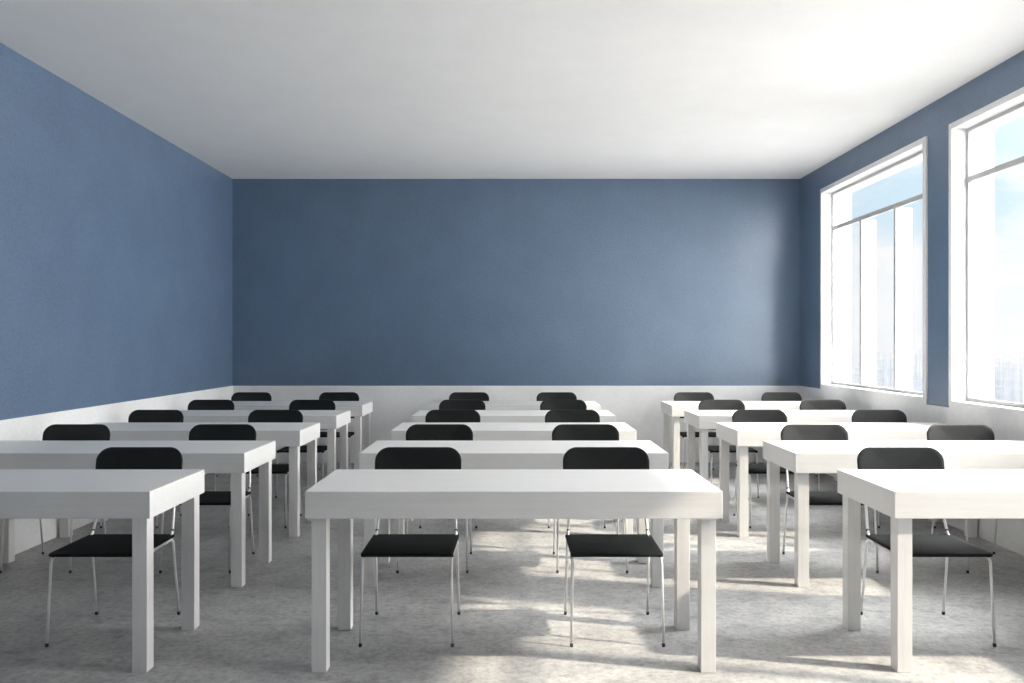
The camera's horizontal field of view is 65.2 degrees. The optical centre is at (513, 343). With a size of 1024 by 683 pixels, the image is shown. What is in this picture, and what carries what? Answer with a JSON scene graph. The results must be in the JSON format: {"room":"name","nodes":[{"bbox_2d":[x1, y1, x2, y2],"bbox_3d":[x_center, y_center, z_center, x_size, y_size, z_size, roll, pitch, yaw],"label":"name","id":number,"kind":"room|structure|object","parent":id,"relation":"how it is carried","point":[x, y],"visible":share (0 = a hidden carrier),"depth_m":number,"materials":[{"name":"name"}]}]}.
{"room":"classroom","nodes":[
{"label":"classroom","id":0,"kind":"room"},
{"bbox_2d":[0,43,231,419],"bbox_3d":[-3.470,-0.275,4.425,0.300,3.350,10.650,0,0,0],"label":"wall","id":1,"kind":"structure","parent":0,"point":[116,239],"depth_m":6.43,"materials":[{"name":"blue paint"}]},
{"bbox_2d":[0,386,232,554],"bbox_3d":[-3.314,0.947,4.425,0.012,0.907,10.050,0,0,0],"label":"wainscot","id":2,"kind":"structure","parent":1,"relation":"attached to","point":[28,428],"depth_m":5.92,"materials":[{"name":"white paint"}]},
{"bbox_2d":[0,0,1023,178],"bbox_3d":[0.037,-2.075,4.425,7.315,0.250,10.650,0,0,0],"label":"ceiling","id":3,"kind":"structure","parent":0,"point":[249,89],"depth_m":5.85,"materials":[{"name":"paint"}]},
{"bbox_2d":[0,463,1023,682],"bbox_3d":[0.037,1.500,4.425,7.315,0.200,10.650,0,0,0],"label":"floor","id":4,"kind":"structure","parent":0,"point":[511,626],"depth_m":4.16,"materials":[{"name":"concrete"}]},
{"bbox_2d":[0,424,109,572],"bbox_3d":[-2.922,0.970,5.131,0.451,0.861,0.497,0,0,0],"label":"chair","id":5,"kind":"object","parent":4,"relation":"on","point":[55,432],"visible":0.18,"depth_m":5.36,"materials":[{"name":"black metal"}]},
{"bbox_2d":[0,469,203,672],"bbox_3d":[-2.422,1.012,3.684,1.769,0.776,0.600,0,0,0],"label":"desk","id":6,"kind":"object","parent":4,"relation":"on","point":[138,495],"visible":1,"depth_m":3.44,"materials":[{"name":"white wood"}]},
{"bbox_2d":[45,447,182,646],"bbox_3d":[-1.945,0.970,3.941,0.451,0.861,0.497,0,0,0],"label":"chair","id":7,"kind":"object","parent":4,"relation":"on","point":[93,545],"visible":0.56,"depth_m":4.10,"materials":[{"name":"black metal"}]},
{"bbox_2d":[0,441,275,587],"bbox_3d":[-2.422,1.012,4.874,1.769,0.776,0.600,0,0,0],"label":"desk","id":8,"kind":"object","parent":4,"relation":"on","point":[237,458],"visible":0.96,"depth_m":4.64,"materials":[{"name":"white wood"}]},
{"bbox_2d":[100,410,183,527],"bbox_3d":[-2.922,0.970,6.321,0.451,0.861,0.497,0,0,0],"label":"chair","id":9,"kind":"object","parent":4,"relation":"on","point":[137,415],"visible":0.18,"depth_m":6.55,"materials":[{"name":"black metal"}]},
{"bbox_2d":[60,422,319,536],"bbox_3d":[-2.422,1.012,6.064,1.769,0.776,0.600,0,0,0],"label":"desk","id":10,"kind":"object","parent":4,"relation":"on","point":[293,435],"visible":0.58,"depth_m":5.79,"materials":[{"name":"white wood"}]},
{"bbox_2d":[159,424,255,572],"bbox_3d":[-1.945,0.970,5.131,0.451,0.861,0.497,0,0,0],"label":"chair","id":11,"kind":"object","parent":4,"relation":"on","point":[201,432],"visible":0.42,"depth_m":5.35,"materials":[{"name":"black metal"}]},
{"bbox_2d":[188,400,233,490],"bbox_3d":[-2.922,0.970,7.511,0.451,0.861,0.497,0,0,0],"label":"chair","id":12,"kind":"object","parent":4,"relation":"on","point":[194,404],"visible":0.12,"depth_m":7.74,"materials":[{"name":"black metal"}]},
{"bbox_2d":[216,392,271,475],"bbox_3d":[-2.922,0.970,8.701,0.451,0.861,0.497,0,0,0],"label":"chair","id":13,"kind":"object","parent":4,"relation":"on","point":[238,396],"visible":0.18,"depth_m":8.93,"materials":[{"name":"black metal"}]},
{"bbox_2d":[179,410,350,475],"bbox_3d":[-2.422,1.012,7.254,1.769,0.776,0.600,0,0,0],"label":"desk","id":14,"kind":"object","parent":4,"relation":"on","point":[331,420],"visible":0.37,"depth_m":6.98,"materials":[{"name":"white wood"}]},
{"bbox_2d":[228,410,302,527],"bbox_3d":[-1.945,0.970,6.321,0.451,0.861,0.497,0,0,0],"label":"chair","id":15,"kind":"object","parent":4,"relation":"on","point":[256,415],"visible":0.31,"depth_m":6.54,"materials":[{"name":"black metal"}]},
{"bbox_2d":[232,401,372,468],"bbox_3d":[-2.422,1.012,8.444,1.769,0.776,0.600,0,0,0],"label":"desk","id":16,"kind":"object","parent":4,"relation":"on","point":[358,409],"visible":0.31,"depth_m":8.17,"materials":[{"name":"white wood"}]},
{"bbox_2d":[275,400,335,497],"bbox_3d":[-1.945,0.970,7.511,0.451,0.861,0.497,0,0,0],"label":"chair","id":17,"kind":"object","parent":4,"relation":"on","point":[295,404],"visible":0.39,"depth_m":7.73,"materials":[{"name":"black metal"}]},
{"bbox_2d":[318,392,358,469],"bbox_3d":[-1.945,0.970,8.701,0.451,0.861,0.497,0,0,0],"label":"chair","id":18,"kind":"object","parent":4,"relation":"on","point":[334,396],"visible":0.3,"depth_m":8.93,"materials":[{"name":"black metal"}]},
{"bbox_2d":[359,447,461,646],"bbox_3d":[-0.495,0.970,3.941,0.451,0.861,0.497,0,0,0],"label":"chair","id":19,"kind":"object","parent":4,"relation":"on","point":[379,545],"visible":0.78,"depth_m":4.06,"materials":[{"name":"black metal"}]},
{"bbox_2d":[396,424,472,572],"bbox_3d":[-0.495,0.970,5.131,0.451,0.861,0.497,0,0,0],"label":"chair","id":20,"kind":"object","parent":4,"relation":"on","point":[417,432],"visible":0.18,"depth_m":5.36,"materials":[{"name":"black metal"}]},
{"bbox_2d":[419,410,479,527],"bbox_3d":[-0.495,0.970,6.321,0.451,0.861,0.497,0,0,0],"label":"chair","id":21,"kind":"object","parent":4,"relation":"on","point":[433,415],"visible":0.19,"depth_m":6.55,"materials":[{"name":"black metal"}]},
{"bbox_2d":[439,400,485,409],"bbox_3d":[-0.495,0.970,7.511,0.451,0.861,0.497,0,0,0],"label":"chair","id":22,"kind":"object","parent":4,"relation":"on","point":[445,404],"visible":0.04,"depth_m":7.74,"materials":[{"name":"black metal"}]},
{"bbox_2d":[449,392,488,400],"bbox_3d":[-0.495,0.970,8.701,0.451,0.861,0.497,0,0,0],"label":"chair","id":23,"kind":"object","parent":4,"relation":"on","point":[483,396],"visible":0.12,"depth_m":8.93,"materials":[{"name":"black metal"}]},
{"bbox_2d":[359,441,667,587],"bbox_3d":[0.001,1.012,4.874,1.769,0.776,0.600,0,0,0],"label":"desk","id":24,"kind":"object","parent":4,"relation":"on","point":[474,454],"visible":0.39,"depth_m":4.60,"materials":[{"name":"white wood"}]},
{"bbox_2d":[391,422,635,533],"bbox_3d":[0.001,1.012,6.064,1.769,0.776,0.600,0,0,0],"label":"desk","id":25,"kind":"object","parent":4,"relation":"on","point":[482,431],"visible":0.44,"depth_m":5.79,"materials":[{"name":"white wood"}]},
{"bbox_2d":[412,410,614,421],"bbox_3d":[0.001,1.012,7.254,1.769,0.776,0.600,0,0,0],"label":"desk","id":26,"kind":"object","parent":4,"relation":"on","point":[485,415],"visible":0.11,"depth_m":6.98,"materials":[{"name":"white wood"}]},
{"bbox_2d":[427,401,599,409],"bbox_3d":[0.001,1.012,8.444,1.769,0.776,0.600,0,0,0],"label":"desk","id":27,"kind":"object","parent":4,"relation":"on","point":[434,405],"visible":0.11,"depth_m":8.14,"materials":[{"name":"white wood"}]},
{"bbox_2d":[305,469,722,672],"bbox_3d":[0.001,1.012,3.684,1.769,0.776,0.600,0,0,0],"label":"desk","id":28,"kind":"object","parent":4,"relation":"on","point":[344,495],"visible":1,"depth_m":3.41,"materials":[{"name":"white wood"}]},
{"bbox_2d":[536,392,576,400],"bbox_3d":[0.481,0.970,8.701,0.451,0.861,0.497,0,0,0],"label":"chair","id":29,"kind":"object","parent":4,"relation":"on","point":[542,396],"visible":0.12,"depth_m":8.93,"materials":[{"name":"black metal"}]},
{"bbox_2d":[540,400,586,409],"bbox_3d":[0.481,0.970,7.511,0.451,0.861,0.497,0,0,0],"label":"chair","id":30,"kind":"object","parent":4,"relation":"on","point":[546,404],"visible":0.11,"depth_m":7.74,"materials":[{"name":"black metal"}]},
{"bbox_2d":[545,410,605,527],"bbox_3d":[0.481,0.970,6.321,0.451,0.861,0.497,0,0,0],"label":"chair","id":31,"kind":"object","parent":4,"relation":"on","point":[552,415],"visible":0.23,"depth_m":6.55,"materials":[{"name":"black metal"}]},
{"bbox_2d":[552,424,627,572],"bbox_3d":[0.481,0.970,5.131,0.451,0.861,0.497,0,0,0],"label":"chair","id":32,"kind":"object","parent":4,"relation":"on","point":[562,432],"visible":0.19,"depth_m":5.36,"materials":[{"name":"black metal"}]},
{"bbox_2d":[563,447,664,646],"bbox_3d":[0.481,0.970,3.941,0.451,0.861,0.497,0,0,0],"label":"chair","id":33,"kind":"object","parent":4,"relation":"on","point":[579,545],"visible":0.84,"depth_m":4.06,"materials":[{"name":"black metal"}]},
{"bbox_2d":[674,392,715,469],"bbox_3d":[2.012,0.970,8.701,0.451,0.861,0.497,0,0,0],"label":"chair","id":34,"kind":"object","parent":4,"relation":"on","point":[680,396],"visible":0.4,"depth_m":8.93,"materials":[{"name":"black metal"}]},
{"bbox_2d":[698,400,758,497],"bbox_3d":[2.012,0.970,7.511,0.451,0.861,0.497,0,0,0],"label":"chair","id":35,"kind":"object","parent":4,"relation":"on","point":[704,404],"visible":0.31,"depth_m":7.73,"materials":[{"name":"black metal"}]},
{"bbox_2d":[661,401,836,480],"bbox_3d":[2.497,1.012,8.444,1.769,0.776,0.600,0,0,0],"label":"desk","id":36,"kind":"object","parent":4,"relation":"on","point":[675,409],"visible":0.41,"depth_m":8.18,"materials":[{"name":"white wood"}]},
{"bbox_2d":[732,410,793,527],"bbox_3d":[2.012,0.970,6.321,0.451,0.861,0.497,0,0,0],"label":"chair","id":37,"kind":"object","parent":4,"relation":"on","point":[739,415],"visible":0.39,"depth_m":6.54,"materials":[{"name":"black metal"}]},
{"bbox_2d":[684,410,855,480],"bbox_3d":[2.497,1.012,7.254,1.769,0.776,0.600,0,0,0],"label":"desk","id":38,"kind":"object","parent":4,"relation":"on","point":[704,420],"visible":0.36,"depth_m":6.99,"materials":[{"name":"white wood"}]},
{"bbox_2d":[761,392,816,475],"bbox_3d":[2.989,0.970,8.701,0.451,0.861,0.497,0,0,0],"label":"chair","id":39,"kind":"object","parent":4,"relation":"on","point":[767,396],"visible":0.13,"depth_m":8.93,"materials":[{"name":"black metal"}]},
{"bbox_2d":[799,400,845,490],"bbox_3d":[2.989,0.970,7.511,0.451,0.861,0.497,0,0,0],"label":"chair","id":40,"kind":"object","parent":4,"relation":"on","point":[805,404],"visible":0.18,"depth_m":7.74,"materials":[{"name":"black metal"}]},
{"bbox_2d":[781,424,878,572],"bbox_3d":[2.012,0.970,5.131,0.451,0.861,0.497,0,0,0],"label":"chair","id":41,"kind":"object","parent":4,"relation":"on","point":[790,432],"visible":0.4,"depth_m":5.35,"materials":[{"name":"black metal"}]},
{"bbox_2d":[716,422,977,536],"bbox_3d":[2.497,1.012,6.064,1.769,0.776,0.600,0,0,0],"label":"desk","id":42,"kind":"object","parent":4,"relation":"on","point":[743,435],"visible":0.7,"depth_m":5.79,"materials":[{"name":"white wood"}]},
{"bbox_2d":[763,441,1023,587],"bbox_3d":[2.497,1.012,4.874,1.769,0.776,0.600,0,0,0],"label":"desk","id":43,"kind":"object","parent":4,"relation":"on","point":[802,458],"visible":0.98,"depth_m":4.64,"materials":[{"name":"white wood"}]},
{"bbox_2d":[852,410,935,527],"bbox_3d":[2.989,0.970,6.321,0.451,0.861,0.497,0,0,0],"label":"chair","id":44,"kind":"object","parent":4,"relation":"on","point":[858,415],"visible":0.13,"depth_m":6.55,"materials":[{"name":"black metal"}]},
{"bbox_2d":[857,447,995,646],"bbox_3d":[2.012,0.970,3.941,0.451,0.861,0.497,0,0,0],"label":"chair","id":45,"kind":"object","parent":4,"relation":"on","point":[946,545],"visible":0.65,"depth_m":4.10,"materials":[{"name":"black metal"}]},
{"bbox_2d":[837,469,1023,672],"bbox_3d":[2.497,1.012,3.684,1.769,0.776,0.600,0,0,0],"label":"desk","id":46,"kind":"object","parent":4,"relation":"on","point":[904,495],"visible":1,"depth_m":3.45,"materials":[{"name":"white wood"}]},
{"bbox_2d":[927,424,997,572],"bbox_3d":[2.989,0.970,5.131,0.451,0.861,0.497,0,0,0],"label":"chair","id":47,"kind":"object","parent":4,"relation":"on","point":[936,432],"visible":0.23,"depth_m":5.36,"materials":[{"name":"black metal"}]},
{"bbox_2d":[232,179,799,385],"bbox_3d":[0.188,-0.275,9.600,7.015,3.350,0.300,0,0,0],"label":"wall","id":48,"kind":"structure","parent":0,"point":[336,282],"depth_m":9.45,"materials":[{"name":"blue paint"}]},
{"bbox_2d":[233,386,798,462],"bbox_3d":[0.033,0.947,9.444,6.681,0.907,0.012,0,0,0],"label":"wainscot","id":49,"kind":"structure","parent":48,"relation":"attached to","point":[639,407],"depth_m":9.44,"materials":[{"name":"white paint"}]},
{"bbox_2d":[800,50,1023,406],"bbox_3d":[3.540,-0.275,4.425,0.310,3.350,10.050,0,0,0],"label":"wall","id":50,"kind":"structure","parent":0,"point":[933,120],"depth_m":6.51,"materials":[{"name":"blue paint"}]},
{"bbox_2d":[820,136,927,401],"bbox_3d":[3.540,-0.613,7.665,0.350,2.175,2.257,0,0,0],"label":"window","id":51,"kind":"structure","parent":50,"relation":"in","point":[836,221],"depth_m":8.01,"materials":[{"name":"white paint"}]},
{"bbox_2d":[799,386,1023,555],"bbox_3d":[3.379,0.929,4.425,0.012,0.941,10.050,0,0,0],"label":"wainscot","id":52,"kind":"structure","parent":50,"relation":"attached to","point":[1005,425],"depth_m":6.05,"materials":[{"name":"white paint"}]},
{"bbox_2d":[949,87,1023,412],"bbox_3d":[3.540,-0.613,5.067,0.350,2.175,2.257,0,0,0],"label":"window","id":53,"kind":"structure","parent":50,"relation":"in","point":[972,170],"depth_m":6.15,"materials":[{"name":"white paint"}]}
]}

